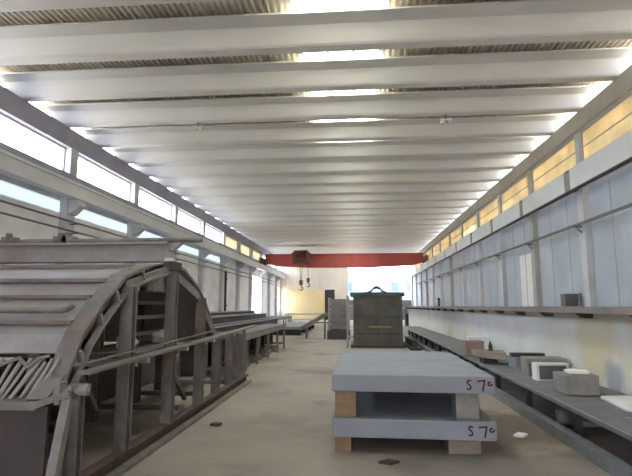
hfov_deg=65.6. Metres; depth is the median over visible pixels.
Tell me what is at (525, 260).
panel
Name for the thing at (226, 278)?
drainpipe
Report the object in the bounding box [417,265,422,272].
beam
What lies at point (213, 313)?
trough
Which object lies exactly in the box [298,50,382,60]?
window
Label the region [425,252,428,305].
wall column
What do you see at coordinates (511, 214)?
beam
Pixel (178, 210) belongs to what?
window
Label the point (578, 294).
board
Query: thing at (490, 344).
bottle
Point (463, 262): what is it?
wall column
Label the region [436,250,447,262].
beam
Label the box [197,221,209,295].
wall column
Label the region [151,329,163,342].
sack
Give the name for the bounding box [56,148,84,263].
wall column
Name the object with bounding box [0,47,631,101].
roof beam
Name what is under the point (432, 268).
wall column
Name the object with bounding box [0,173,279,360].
wall
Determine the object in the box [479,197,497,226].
window
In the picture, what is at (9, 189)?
window
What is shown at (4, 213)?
pipe
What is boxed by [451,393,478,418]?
support block
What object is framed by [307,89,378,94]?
window
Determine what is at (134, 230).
wall column
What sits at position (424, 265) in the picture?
beam
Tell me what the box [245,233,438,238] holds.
roof beam
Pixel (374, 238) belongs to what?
roof beam
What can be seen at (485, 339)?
board
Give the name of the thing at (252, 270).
wall column
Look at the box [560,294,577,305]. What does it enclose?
box
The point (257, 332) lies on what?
trestle table
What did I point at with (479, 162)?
roof beam
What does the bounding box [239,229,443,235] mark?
roof beam
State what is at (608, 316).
trim
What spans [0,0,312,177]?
ceiling
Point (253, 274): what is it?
window
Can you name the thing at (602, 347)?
wall
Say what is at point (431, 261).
beam
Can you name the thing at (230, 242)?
window
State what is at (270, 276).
wall column
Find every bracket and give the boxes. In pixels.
[513,311,524,314]
[539,312,552,315]
[575,313,592,317]
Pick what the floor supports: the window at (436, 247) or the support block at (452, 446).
the support block at (452, 446)
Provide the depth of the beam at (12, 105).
16.81 m
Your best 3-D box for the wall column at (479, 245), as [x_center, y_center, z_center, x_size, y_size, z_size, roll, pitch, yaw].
[8.527,1.063,25.428,0.230,4.915,0.340,-1,-8,5]
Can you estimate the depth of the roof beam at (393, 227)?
35.65 m
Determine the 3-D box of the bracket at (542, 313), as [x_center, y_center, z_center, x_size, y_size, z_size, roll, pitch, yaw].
[4.301,1.424,9.168,0.200,0.080,0.180,-1,-8,5]
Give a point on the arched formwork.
(56, 320)
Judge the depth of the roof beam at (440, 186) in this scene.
23.95 m
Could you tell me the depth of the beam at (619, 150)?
11.92 m
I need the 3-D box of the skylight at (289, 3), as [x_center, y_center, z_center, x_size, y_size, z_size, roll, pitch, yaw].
[0.398,-4.741,9.484,2.030,0.080,1.950,-1,-8,5]
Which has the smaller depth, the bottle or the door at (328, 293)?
the bottle
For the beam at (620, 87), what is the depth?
15.51 m
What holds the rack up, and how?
on the floor
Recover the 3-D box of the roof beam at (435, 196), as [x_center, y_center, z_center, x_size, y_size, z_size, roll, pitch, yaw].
[0.845,-2.179,25.872,15.800,0.430,1.020,-1,-8,5]
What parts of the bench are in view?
leg, leg, leg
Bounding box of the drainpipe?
[224,270,227,310]
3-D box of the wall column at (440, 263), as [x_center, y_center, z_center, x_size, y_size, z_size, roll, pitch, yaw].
[9.505,2.686,37.125,0.230,4.915,0.340,-1,-8,5]
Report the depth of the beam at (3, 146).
16.63 m
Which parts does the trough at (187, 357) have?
leg, leg, leg, leg, leg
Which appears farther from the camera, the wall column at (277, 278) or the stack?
the wall column at (277, 278)
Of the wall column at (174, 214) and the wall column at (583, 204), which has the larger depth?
the wall column at (174, 214)
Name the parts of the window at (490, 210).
pane, pane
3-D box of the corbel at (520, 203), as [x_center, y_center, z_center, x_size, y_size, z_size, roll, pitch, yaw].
[7.640,-1.060,17.824,0.325,0.520,0.380,-1,-8,5]
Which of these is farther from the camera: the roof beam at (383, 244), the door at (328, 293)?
the door at (328, 293)
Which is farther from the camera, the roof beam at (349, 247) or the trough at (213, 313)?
the roof beam at (349, 247)
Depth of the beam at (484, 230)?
23.49 m
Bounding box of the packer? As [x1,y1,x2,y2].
[480,357,496,363]
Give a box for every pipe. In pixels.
[0,199,274,281]
[0,211,275,284]
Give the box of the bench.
[403,326,631,440]
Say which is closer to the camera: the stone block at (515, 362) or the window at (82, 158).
the stone block at (515, 362)
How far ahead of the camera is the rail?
15.27 m
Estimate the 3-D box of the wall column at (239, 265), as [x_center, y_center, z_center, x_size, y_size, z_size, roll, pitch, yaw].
[-5.771,3.473,37.028,0.660,6.500,0.440,-1,-8,5]
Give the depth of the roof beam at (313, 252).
51.16 m
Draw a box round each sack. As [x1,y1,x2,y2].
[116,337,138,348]
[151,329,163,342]
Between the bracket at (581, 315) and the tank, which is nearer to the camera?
the bracket at (581, 315)
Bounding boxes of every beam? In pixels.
[0,0,228,11]
[0,0,631,65]
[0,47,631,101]
[0,85,271,256]
[0,142,282,272]
[41,85,604,127]
[79,113,572,147]
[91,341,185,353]
[109,136,547,163]
[133,154,527,176]
[154,169,510,187]
[171,181,497,196]
[185,192,485,204]
[197,200,476,211]
[208,208,467,217]
[217,214,460,222]
[225,220,453,227]
[232,225,447,231]
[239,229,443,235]
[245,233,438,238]
[250,237,434,241]
[255,240,430,244]
[260,243,427,246]
[263,246,424,249]
[268,248,421,251]
[271,251,418,253]
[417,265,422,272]
[418,64,631,252]
[422,261,430,270]
[428,256,438,266]
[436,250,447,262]
[445,243,459,257]
[457,233,474,251]
[472,220,495,242]
[492,202,526,231]
[522,173,573,214]
[569,130,631,189]
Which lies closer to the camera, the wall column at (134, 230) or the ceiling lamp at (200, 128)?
the ceiling lamp at (200, 128)
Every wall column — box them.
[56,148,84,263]
[125,183,145,263]
[169,205,183,261]
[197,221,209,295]
[218,232,229,310]
[235,241,244,310]
[248,248,256,310]
[259,253,265,312]
[267,265,273,315]
[274,266,280,315]
[411,266,413,305]
[415,265,417,305]
[420,263,422,305]
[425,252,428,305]
[431,247,435,305]
[439,241,443,305]
[449,233,453,305]
[460,224,466,305]
[476,211,484,305]
[497,194,507,305]
[527,170,542,305]
[574,132,597,306]
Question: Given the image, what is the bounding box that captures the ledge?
[402,306,631,314]
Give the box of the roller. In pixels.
[555,409,601,427]
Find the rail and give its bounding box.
[415,203,631,284]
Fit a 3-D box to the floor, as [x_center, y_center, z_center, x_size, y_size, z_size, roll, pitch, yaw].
[0.666,4.869,22.721,16.400,0.200,70.300,-1,-8,5]
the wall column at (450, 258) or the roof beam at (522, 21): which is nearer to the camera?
the roof beam at (522, 21)
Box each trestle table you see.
[204,323,285,378]
[266,316,291,322]
[285,314,327,322]
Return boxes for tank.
[346,286,405,347]
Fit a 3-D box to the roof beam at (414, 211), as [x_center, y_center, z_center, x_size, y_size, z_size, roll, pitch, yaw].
[1.170,-1.640,29.761,15.800,0.430,1.020,-1,-8,5]
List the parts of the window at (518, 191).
pane, pane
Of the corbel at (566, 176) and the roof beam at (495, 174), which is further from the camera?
the roof beam at (495, 174)
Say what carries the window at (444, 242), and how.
attached to the beam
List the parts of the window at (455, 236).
pane, pane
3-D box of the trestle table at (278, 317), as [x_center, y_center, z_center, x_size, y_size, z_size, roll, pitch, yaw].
[-3.158,5.579,31.654,1.600,0.850,12.500,-1,-8,5]
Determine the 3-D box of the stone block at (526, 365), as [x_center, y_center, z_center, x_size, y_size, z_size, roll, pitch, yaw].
[4.034,2.260,8.669,0.670,0.294,0.400,-1,-8,5]
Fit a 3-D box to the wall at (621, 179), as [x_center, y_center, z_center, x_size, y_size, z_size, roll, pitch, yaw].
[8.416,2.086,22.306,0.162,5.200,70.000,-1,-8,5]
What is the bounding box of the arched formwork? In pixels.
[0,232,257,475]
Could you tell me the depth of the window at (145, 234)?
21.62 m
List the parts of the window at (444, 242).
pane, pane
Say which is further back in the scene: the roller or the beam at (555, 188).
the beam at (555, 188)
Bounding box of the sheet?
[601,395,631,411]
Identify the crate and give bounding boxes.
[462,340,483,355]
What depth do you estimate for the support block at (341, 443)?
5.45 m
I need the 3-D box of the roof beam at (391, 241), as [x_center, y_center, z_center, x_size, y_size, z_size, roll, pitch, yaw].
[2.309,0.249,43.374,15.800,0.430,1.020,-1,-8,5]
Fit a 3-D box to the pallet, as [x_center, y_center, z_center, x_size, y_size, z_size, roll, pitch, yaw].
[3.766,4.113,19.274,0.400,0.350,3.200,-1,-8,5]
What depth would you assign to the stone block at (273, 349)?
17.32 m
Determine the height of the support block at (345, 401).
0.290 m
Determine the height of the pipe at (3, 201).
0.083 m
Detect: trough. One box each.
[180,310,255,354]
[180,313,266,365]
[180,318,277,376]
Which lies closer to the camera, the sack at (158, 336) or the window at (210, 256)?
the sack at (158, 336)
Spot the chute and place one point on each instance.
(325, 314)
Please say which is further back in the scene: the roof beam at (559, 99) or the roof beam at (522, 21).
the roof beam at (559, 99)
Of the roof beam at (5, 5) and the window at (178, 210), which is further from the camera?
the window at (178, 210)
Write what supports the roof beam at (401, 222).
on the beam at (12, 105)
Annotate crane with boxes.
[259,250,427,290]
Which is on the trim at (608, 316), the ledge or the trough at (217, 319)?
the ledge
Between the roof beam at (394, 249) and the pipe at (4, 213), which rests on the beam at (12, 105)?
the roof beam at (394, 249)
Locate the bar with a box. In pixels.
[509,352,544,356]
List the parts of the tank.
lid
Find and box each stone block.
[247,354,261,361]
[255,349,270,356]
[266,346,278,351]
[509,355,520,367]
[521,356,567,375]
[531,362,568,380]
[553,371,599,395]
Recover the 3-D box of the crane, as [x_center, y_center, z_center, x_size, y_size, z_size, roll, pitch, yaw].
[2.460,2.951,44.465,14.940,3.662,2.600,-1,-8,5]
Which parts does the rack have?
post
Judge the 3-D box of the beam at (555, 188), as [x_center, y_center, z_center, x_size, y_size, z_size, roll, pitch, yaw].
[7.429,-1.340,15.879,0.260,0.580,3.570,-1,-8,5]
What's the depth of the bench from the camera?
6.83 m
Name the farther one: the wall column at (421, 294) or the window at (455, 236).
the wall column at (421, 294)
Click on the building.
(358, 280)
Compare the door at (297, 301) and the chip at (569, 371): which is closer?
the chip at (569, 371)
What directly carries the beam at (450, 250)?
on the corbel
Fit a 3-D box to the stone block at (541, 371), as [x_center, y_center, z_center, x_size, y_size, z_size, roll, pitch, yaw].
[3.827,2.180,7.998,0.510,0.269,0.220,-1,-8,5]
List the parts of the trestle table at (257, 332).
leg, leg, leg, leg, leg, leg, leg, leg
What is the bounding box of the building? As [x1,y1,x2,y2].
[325,270,411,299]
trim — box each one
[402,307,631,319]
[408,157,631,278]
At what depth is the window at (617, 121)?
12.44 m
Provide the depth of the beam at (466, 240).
27.45 m
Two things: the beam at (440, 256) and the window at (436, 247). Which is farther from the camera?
the window at (436, 247)
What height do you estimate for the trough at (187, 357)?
1.080 m
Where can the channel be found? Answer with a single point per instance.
(600, 457)
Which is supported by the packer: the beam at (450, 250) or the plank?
the plank
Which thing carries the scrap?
on the floor
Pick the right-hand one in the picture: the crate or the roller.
the roller
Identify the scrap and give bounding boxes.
[379,459,399,464]
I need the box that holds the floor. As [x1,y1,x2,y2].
[45,320,631,475]
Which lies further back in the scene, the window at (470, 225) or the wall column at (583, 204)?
the window at (470, 225)
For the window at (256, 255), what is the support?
attached to the beam at (3, 146)
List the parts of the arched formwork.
bent rod, post, ledge plate, pipe rail, post, post, rail, post, post, post, rail, post, post, post, post, post, post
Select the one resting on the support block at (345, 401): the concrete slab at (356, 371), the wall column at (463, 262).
the concrete slab at (356, 371)
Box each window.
[0,113,65,170]
[0,178,59,212]
[75,208,126,233]
[79,155,129,200]
[137,230,165,237]
[139,188,171,219]
[177,244,198,255]
[178,210,199,232]
[205,253,219,262]
[206,224,220,242]
[225,235,236,249]
[241,243,249,255]
[253,250,259,260]
[253,274,258,310]
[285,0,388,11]
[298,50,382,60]
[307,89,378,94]
[426,249,431,259]
[433,243,438,256]
[440,235,448,251]
[450,226,460,244]
[463,214,476,236]
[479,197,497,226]
[500,174,528,212]
[532,137,575,191]
[581,92,631,159]
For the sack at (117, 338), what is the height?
0.198 m
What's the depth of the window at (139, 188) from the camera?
22.74 m
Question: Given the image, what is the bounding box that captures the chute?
[300,312,327,338]
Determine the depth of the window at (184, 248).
26.86 m
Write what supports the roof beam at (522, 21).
on the beam at (12, 105)
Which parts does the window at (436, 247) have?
pane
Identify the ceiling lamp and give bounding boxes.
[192,122,203,131]
[439,114,451,123]
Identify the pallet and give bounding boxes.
[403,336,421,350]
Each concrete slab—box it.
[332,351,494,393]
[332,392,496,440]
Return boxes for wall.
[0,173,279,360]
[279,267,411,319]
[408,309,631,395]
[413,163,631,306]
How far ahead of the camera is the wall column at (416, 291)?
52.49 m
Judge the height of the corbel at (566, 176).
0.520 m
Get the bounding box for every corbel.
[519,202,530,216]
[564,172,578,191]
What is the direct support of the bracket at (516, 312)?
attached to the ledge
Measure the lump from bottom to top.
0.035 m
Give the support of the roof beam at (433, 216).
on the beam at (12, 105)
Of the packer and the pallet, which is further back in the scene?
the pallet
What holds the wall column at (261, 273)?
on the floor
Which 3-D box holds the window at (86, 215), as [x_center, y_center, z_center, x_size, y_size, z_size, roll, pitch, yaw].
[-7.739,-0.644,17.477,0.050,0.440,4.450,-1,-8,5]
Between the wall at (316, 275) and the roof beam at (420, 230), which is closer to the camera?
the roof beam at (420, 230)
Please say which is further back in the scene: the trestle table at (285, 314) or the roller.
the trestle table at (285, 314)
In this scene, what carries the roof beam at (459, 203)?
on the beam at (12, 105)
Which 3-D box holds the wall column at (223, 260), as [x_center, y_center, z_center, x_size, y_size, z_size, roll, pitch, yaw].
[-6.138,2.863,32.635,0.660,6.500,0.440,-1,-8,5]
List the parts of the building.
pane, pane, pane, pane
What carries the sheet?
on the bench
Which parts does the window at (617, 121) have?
pane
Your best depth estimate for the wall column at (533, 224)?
17.44 m
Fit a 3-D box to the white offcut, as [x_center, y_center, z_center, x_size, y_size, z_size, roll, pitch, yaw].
[-1.894,0.281,6.350,0.120,0.041,0.060,-1,-8,5]
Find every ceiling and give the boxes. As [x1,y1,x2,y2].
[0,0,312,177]
[376,0,631,191]
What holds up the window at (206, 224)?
attached to the beam at (3, 146)
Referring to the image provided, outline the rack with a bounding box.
[327,298,349,339]
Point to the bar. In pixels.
(512, 354)
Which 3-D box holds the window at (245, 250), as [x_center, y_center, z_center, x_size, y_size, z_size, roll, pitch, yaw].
[-5.826,0.997,39.630,0.060,0.880,4.050,-1,-8,5]
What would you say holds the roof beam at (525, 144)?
on the beam at (12, 105)
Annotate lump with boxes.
[513,432,527,437]
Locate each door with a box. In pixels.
[286,290,323,318]
[325,290,334,319]
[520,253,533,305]
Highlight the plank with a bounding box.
[471,349,506,359]
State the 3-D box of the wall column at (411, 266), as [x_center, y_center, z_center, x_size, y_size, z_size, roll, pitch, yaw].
[11.136,5.392,56.621,0.230,4.915,0.340,-1,-8,5]
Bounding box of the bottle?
[488,341,491,350]
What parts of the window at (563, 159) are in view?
pane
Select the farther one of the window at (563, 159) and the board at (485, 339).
the window at (563, 159)
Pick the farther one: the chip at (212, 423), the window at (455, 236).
the window at (455, 236)
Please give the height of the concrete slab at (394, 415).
0.200 m
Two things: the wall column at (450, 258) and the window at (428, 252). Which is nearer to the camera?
the wall column at (450, 258)
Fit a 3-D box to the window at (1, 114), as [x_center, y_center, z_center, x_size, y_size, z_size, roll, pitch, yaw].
[-8.032,-2.661,13.274,0.060,0.880,4.050,-1,-8,5]
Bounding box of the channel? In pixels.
[404,335,631,475]
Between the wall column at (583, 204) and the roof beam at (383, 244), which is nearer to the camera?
the wall column at (583, 204)
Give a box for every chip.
[210,422,221,425]
[564,369,588,374]
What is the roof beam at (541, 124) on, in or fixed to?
on the beam at (620, 87)
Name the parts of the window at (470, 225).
pane, pane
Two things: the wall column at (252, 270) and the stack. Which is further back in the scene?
the wall column at (252, 270)
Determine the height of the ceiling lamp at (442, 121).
0.270 m
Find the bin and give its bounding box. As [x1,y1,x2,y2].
[404,308,408,325]
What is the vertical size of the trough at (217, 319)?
1.280 m
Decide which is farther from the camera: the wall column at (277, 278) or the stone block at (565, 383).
the wall column at (277, 278)
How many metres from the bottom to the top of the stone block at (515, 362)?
0.214 m
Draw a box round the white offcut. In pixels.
[164,258,174,260]
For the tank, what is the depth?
18.99 m
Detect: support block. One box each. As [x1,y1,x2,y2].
[335,391,355,416]
[335,437,351,450]
[444,440,480,454]
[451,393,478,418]
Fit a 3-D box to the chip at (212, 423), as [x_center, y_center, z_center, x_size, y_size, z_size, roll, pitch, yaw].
[-1.350,2.522,6.645,0.142,0.030,0.119,-2,-8,17]
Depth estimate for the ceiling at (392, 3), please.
11.60 m
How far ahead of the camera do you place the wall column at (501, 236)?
21.34 m
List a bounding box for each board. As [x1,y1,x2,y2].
[467,336,489,348]
[577,293,582,305]
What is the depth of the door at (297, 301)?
57.68 m
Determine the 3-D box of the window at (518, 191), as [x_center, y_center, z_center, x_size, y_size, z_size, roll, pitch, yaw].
[8.047,-1.747,19.855,0.050,0.880,3.650,-1,-8,5]

